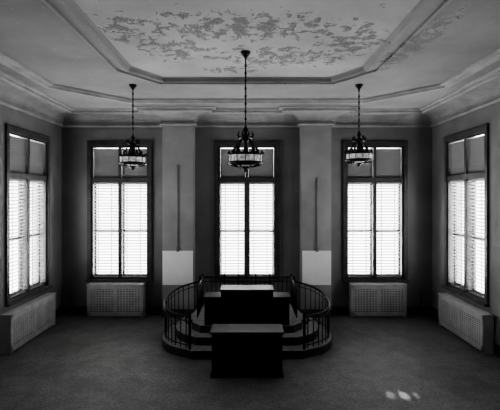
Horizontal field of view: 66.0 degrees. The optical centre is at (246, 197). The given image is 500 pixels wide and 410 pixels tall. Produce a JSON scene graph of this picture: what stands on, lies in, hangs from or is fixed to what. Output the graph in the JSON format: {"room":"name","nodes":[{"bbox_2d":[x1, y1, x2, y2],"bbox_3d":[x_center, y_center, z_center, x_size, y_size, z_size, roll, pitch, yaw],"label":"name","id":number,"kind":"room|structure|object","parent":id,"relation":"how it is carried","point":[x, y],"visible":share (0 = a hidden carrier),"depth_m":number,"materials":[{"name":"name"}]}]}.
{"room":"courtroom","nodes":[
{"label":"courtroom","id":0,"kind":"room"},
{"bbox_2d":[0,104,61,314],"bbox_3d":[-4.795,0.400,3.300,0.350,5.000,12.600,0,0,0],"label":"wall","id":1,"kind":"structure","parent":0,"point":[8,115],"depth_m":8.88,"materials":[{"name":"paint"}]},
{"bbox_2d":[5,123,52,306],"bbox_3d":[-4.675,0.328,8.160,0.290,3.505,1.640,0,0,0],"label":"window","id":2,"kind":"structure","parent":1,"relation":"in","point":[27,152],"depth_m":8.12,"materials":[{"name":"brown wood"}]},
{"bbox_2d":[56,306,61,317],"bbox_3d":[-4.607,2.800,3.300,0.025,0.200,12.600,0,0,0],"label":"baseboard","id":3,"kind":"structure","parent":1,"relation":"attached to","point":[59,310],"depth_m":9.42,"materials":[{"name":"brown wood"}]},
{"bbox_2d":[62,127,431,305],"bbox_3d":[0.000,0.400,9.775,9.940,5.000,0.350,0,0,0],"label":"wall","id":4,"kind":"structure","parent":0,"point":[74,139],"depth_m":9.60,"materials":[{"name":"paint"}]},
{"bbox_2d":[62,306,161,314],"bbox_3d":[-3.350,2.800,9.588,2.540,0.200,0.025,0,0,0],"label":"baseboard","id":5,"kind":"structure","parent":4,"relation":"attached to","point":[76,310],"depth_m":9.58,"materials":[{"name":"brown wood"}]},
{"bbox_2d":[86,141,152,281],"bbox_3d":[-3.170,0.328,9.655,1.640,3.505,0.290,0,0,0],"label":"window","id":6,"kind":"structure","parent":4,"relation":"in","point":[104,169],"depth_m":9.64,"materials":[{"name":"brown wood"}]},
{"bbox_2d":[161,126,195,317],"bbox_3d":[-1.675,0.405,9.464,0.810,4.990,0.268,0,0,0],"label":"pilaster","id":7,"kind":"object","parent":4,"relation":"attached to","point":[178,142],"visible":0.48,"depth_m":9.35,"materials":[{"name":"paint"}]},
{"bbox_2d":[162,251,192,284],"bbox_3d":[-1.680,1.695,9.340,0.740,0.830,0.020,0,0,0],"label":"wall panel","id":8,"kind":"object","parent":7,"relation":"attached to","point":[177,267],"visible":1,"depth_m":9.33,"materials":[{"name":"white paint"}]},
{"bbox_2d":[176,165,178,251],"bbox_3d":[-1.680,0.250,9.329,0.060,2.100,0.039,0,0,0],"label":"conduit pipe","id":9,"kind":"object","parent":7,"relation":"attached to","point":[177,248],"visible":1,"depth_m":9.33,"materials":[{"name":"grey metal"}]},
{"bbox_2d":[214,141,279,280],"bbox_3d":[0.000,0.328,9.655,1.640,3.505,0.290,0,0,0],"label":"window","id":10,"kind":"structure","parent":4,"relation":"in","point":[267,174],"depth_m":9.64,"materials":[{"name":"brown wood"}]},
{"bbox_2d":[300,126,331,317],"bbox_3d":[1.680,0.405,9.464,0.780,4.990,0.268,0,0,0],"label":"pilaster","id":11,"kind":"object","parent":4,"relation":"attached to","point":[315,141],"visible":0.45,"depth_m":9.35,"materials":[{"name":"paint"}]},
{"bbox_2d":[302,251,330,284],"bbox_3d":[1.690,1.695,9.340,0.700,0.830,0.020,0,0,0],"label":"wall panel","id":12,"kind":"object","parent":11,"relation":"attached to","point":[316,266],"visible":1,"depth_m":9.33,"materials":[{"name":"white paint"}]},
{"bbox_2d":[316,177,318,251],"bbox_3d":[1.700,0.400,9.329,0.060,1.800,0.039,0,0,0],"label":"conduit pipe","id":13,"kind":"object","parent":11,"relation":"attached to","point":[317,248],"visible":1,"depth_m":9.34,"materials":[{"name":"grey metal"}]},
{"bbox_2d":[342,141,408,281],"bbox_3d":[3.190,0.328,9.655,1.640,3.505,0.290,0,0,0],"label":"window","id":14,"kind":"structure","parent":4,"relation":"in","point":[388,167],"depth_m":9.64,"materials":[{"name":"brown wood"}]},
{"bbox_2d":[331,306,431,314],"bbox_3d":[3.345,2.800,9.588,2.550,0.200,0.025,0,0,0],"label":"baseboard","id":15,"kind":"structure","parent":4,"relation":"attached to","point":[336,310],"depth_m":9.58,"materials":[{"name":"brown wood"}]},
{"bbox_2d":[0,0,499,107],"bbox_3d":[0.000,-2.200,3.300,9.940,0.200,13.300,0,0,0],"label":"ceiling","id":16,"kind":"structure","parent":0,"point":[164,38],"depth_m":5.27,"materials":[{"name":"grey paint"}]},
{"bbox_2d":[118,84,146,169],"bbox_3d":[-2.120,-1.304,7.151,0.506,1.589,0.506,0,0,21],"label":"chandelier","id":17,"kind":"object","parent":16,"relation":"hanging from","point":[133,159],"visible":1,"depth_m":7.06,"materials":[{"name":"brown metal"}]},
{"bbox_2d":[227,50,263,171],"bbox_3d":[-0.020,-1.234,5.541,0.506,1.729,0.506,0,0,21],"label":"chandelier","id":18,"kind":"object","parent":16,"relation":"hanging from","point":[245,160],"visible":1,"depth_m":5.44,"materials":[{"name":"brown metal"}]},
{"bbox_2d":[42,0,451,84],"bbox_3d":[0.000,-2.060,4.100,4.300,0.080,5.800,0,0,0],"label":"trim","id":19,"kind":"structure","parent":16,"relation":"attached to","point":[68,11],"depth_m":5.43,"materials":[{"name":"grey paint"}]},
{"bbox_2d":[0,48,499,103],"bbox_3d":[0.000,-2.067,3.375,7.500,0.065,9.950,0,0,0],"label":"trim","id":20,"kind":"structure","parent":16,"relation":"attached to","point":[494,56],"depth_m":7.63,"materials":[{"name":"paint"}]},
{"bbox_2d":[345,84,372,166],"bbox_3d":[2.080,-1.335,7.151,0.506,1.529,0.506,0,0,21],"label":"chandelier","id":21,"kind":"object","parent":16,"relation":"hanging from","point":[359,156],"visible":1,"depth_m":7.05,"materials":[{"name":"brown metal"}]},
{"bbox_2d":[0,315,499,409],"bbox_3d":[0.000,3.000,3.300,9.940,0.200,13.300,0,0,0],"label":"floor","id":22,"kind":"structure","parent":0,"point":[80,362],"depth_m":6.40,"materials":[{"name":"carpet"}]},
{"bbox_2d":[0,293,55,353],"bbox_3d":[-4.480,2.535,7.980,0.220,0.730,1.690,0,0,0],"label":"radiator cover","id":23,"kind":"object","parent":22,"relation":"on","point":[19,325],"visible":1,"depth_m":7.65,"materials":[{"name":"metal"}]},
{"bbox_2d":[86,282,145,317],"bbox_3d":[-3.200,2.495,9.445,1.390,0.810,0.250,0,0,0],"label":"radiator cover","id":24,"kind":"object","parent":22,"relation":"on","point":[103,298],"visible":1,"depth_m":9.33,"materials":[{"name":"metal"}]},
{"bbox_2d":[210,324,283,377],"bbox_3d":[0.000,2.530,6.400,1.200,0.740,0.440,0,0,0],"label":"desk","id":25,"kind":"object","parent":22,"relation":"on","point":[238,350],"visible":1,"depth_m":6.22,"materials":[{"name":"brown wood"}]},
{"bbox_2d":[161,304,332,358],"bbox_3d":[0.000,2.680,7.934,3.467,0.440,2.056,0,0,0],"label":"platform","id":26,"kind":"object","parent":22,"relation":"on","point":[201,339],"visible":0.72,"depth_m":7.30,"materials":[{"name":"carpet"}]},
{"bbox_2d":[203,285,290,324],"bbox_3d":[0.000,2.109,7.685,1.700,0.698,0.530,0,0,0],"label":"bench","id":27,"kind":"object","parent":26,"relation":"on","point":[235,304],"visible":0.91,"depth_m":7.46,"materials":[{"name":"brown wood"}]},
{"bbox_2d":[164,273,329,349],"bbox_3d":[0.000,2.243,7.940,3.340,1.015,1.950,0,0,0],"label":"iron railing","id":28,"kind":"object","parent":26,"relation":"on","point":[200,290],"visible":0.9,"depth_m":8.21,"materials":[{"name":"black metal"}]},
{"bbox_2d":[348,282,406,317],"bbox_3d":[3.200,2.495,9.445,1.370,0.810,0.250,0,0,0],"label":"radiator cover","id":29,"kind":"object","parent":22,"relation":"on","point":[365,298],"visible":1,"depth_m":9.33,"materials":[{"name":"metal"}]},
{"bbox_2d":[438,293,493,353],"bbox_3d":[4.480,2.535,7.980,0.220,0.730,1.690,0,0,0],"label":"radiator cover","id":30,"kind":"object","parent":22,"relation":"on","point":[474,325],"visible":1,"depth_m":7.65,"materials":[{"name":"metal"}]},
{"bbox_2d":[432,102,499,345],"bbox_3d":[4.795,0.400,3.300,0.350,5.000,12.600,0,0,0],"label":"wall","id":31,"kind":"structure","parent":0,"point":[490,114],"depth_m":8.10,"materials":[{"name":"paint"}]},
{"bbox_2d":[0,67,499,126],"bbox_3d":[0.000,-1.930,3.300,9.240,0.340,12.600,0,0,0],"label":"trim","id":32,"kind":"structure","parent":31,"relation":"attached to","point":[484,91],"depth_m":9.12,"materials":[{"name":"paint"}]},
{"bbox_2d":[441,123,488,306],"bbox_3d":[4.675,0.328,8.160,0.290,3.505,1.640,0,0,0],"label":"window","id":33,"kind":"structure","parent":31,"relation":"in","point":[466,152],"depth_m":8.12,"materials":[{"name":"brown wood"}]},
{"bbox_2d":[432,306,499,356],"bbox_3d":[4.607,2.800,3.300,0.025,0.200,12.600,0,0,0],"label":"baseboard","id":34,"kind":"structure","parent":31,"relation":"attached to","point":[434,310],"depth_m":7.15,"materials":[{"name":"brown wood"}]}
]}

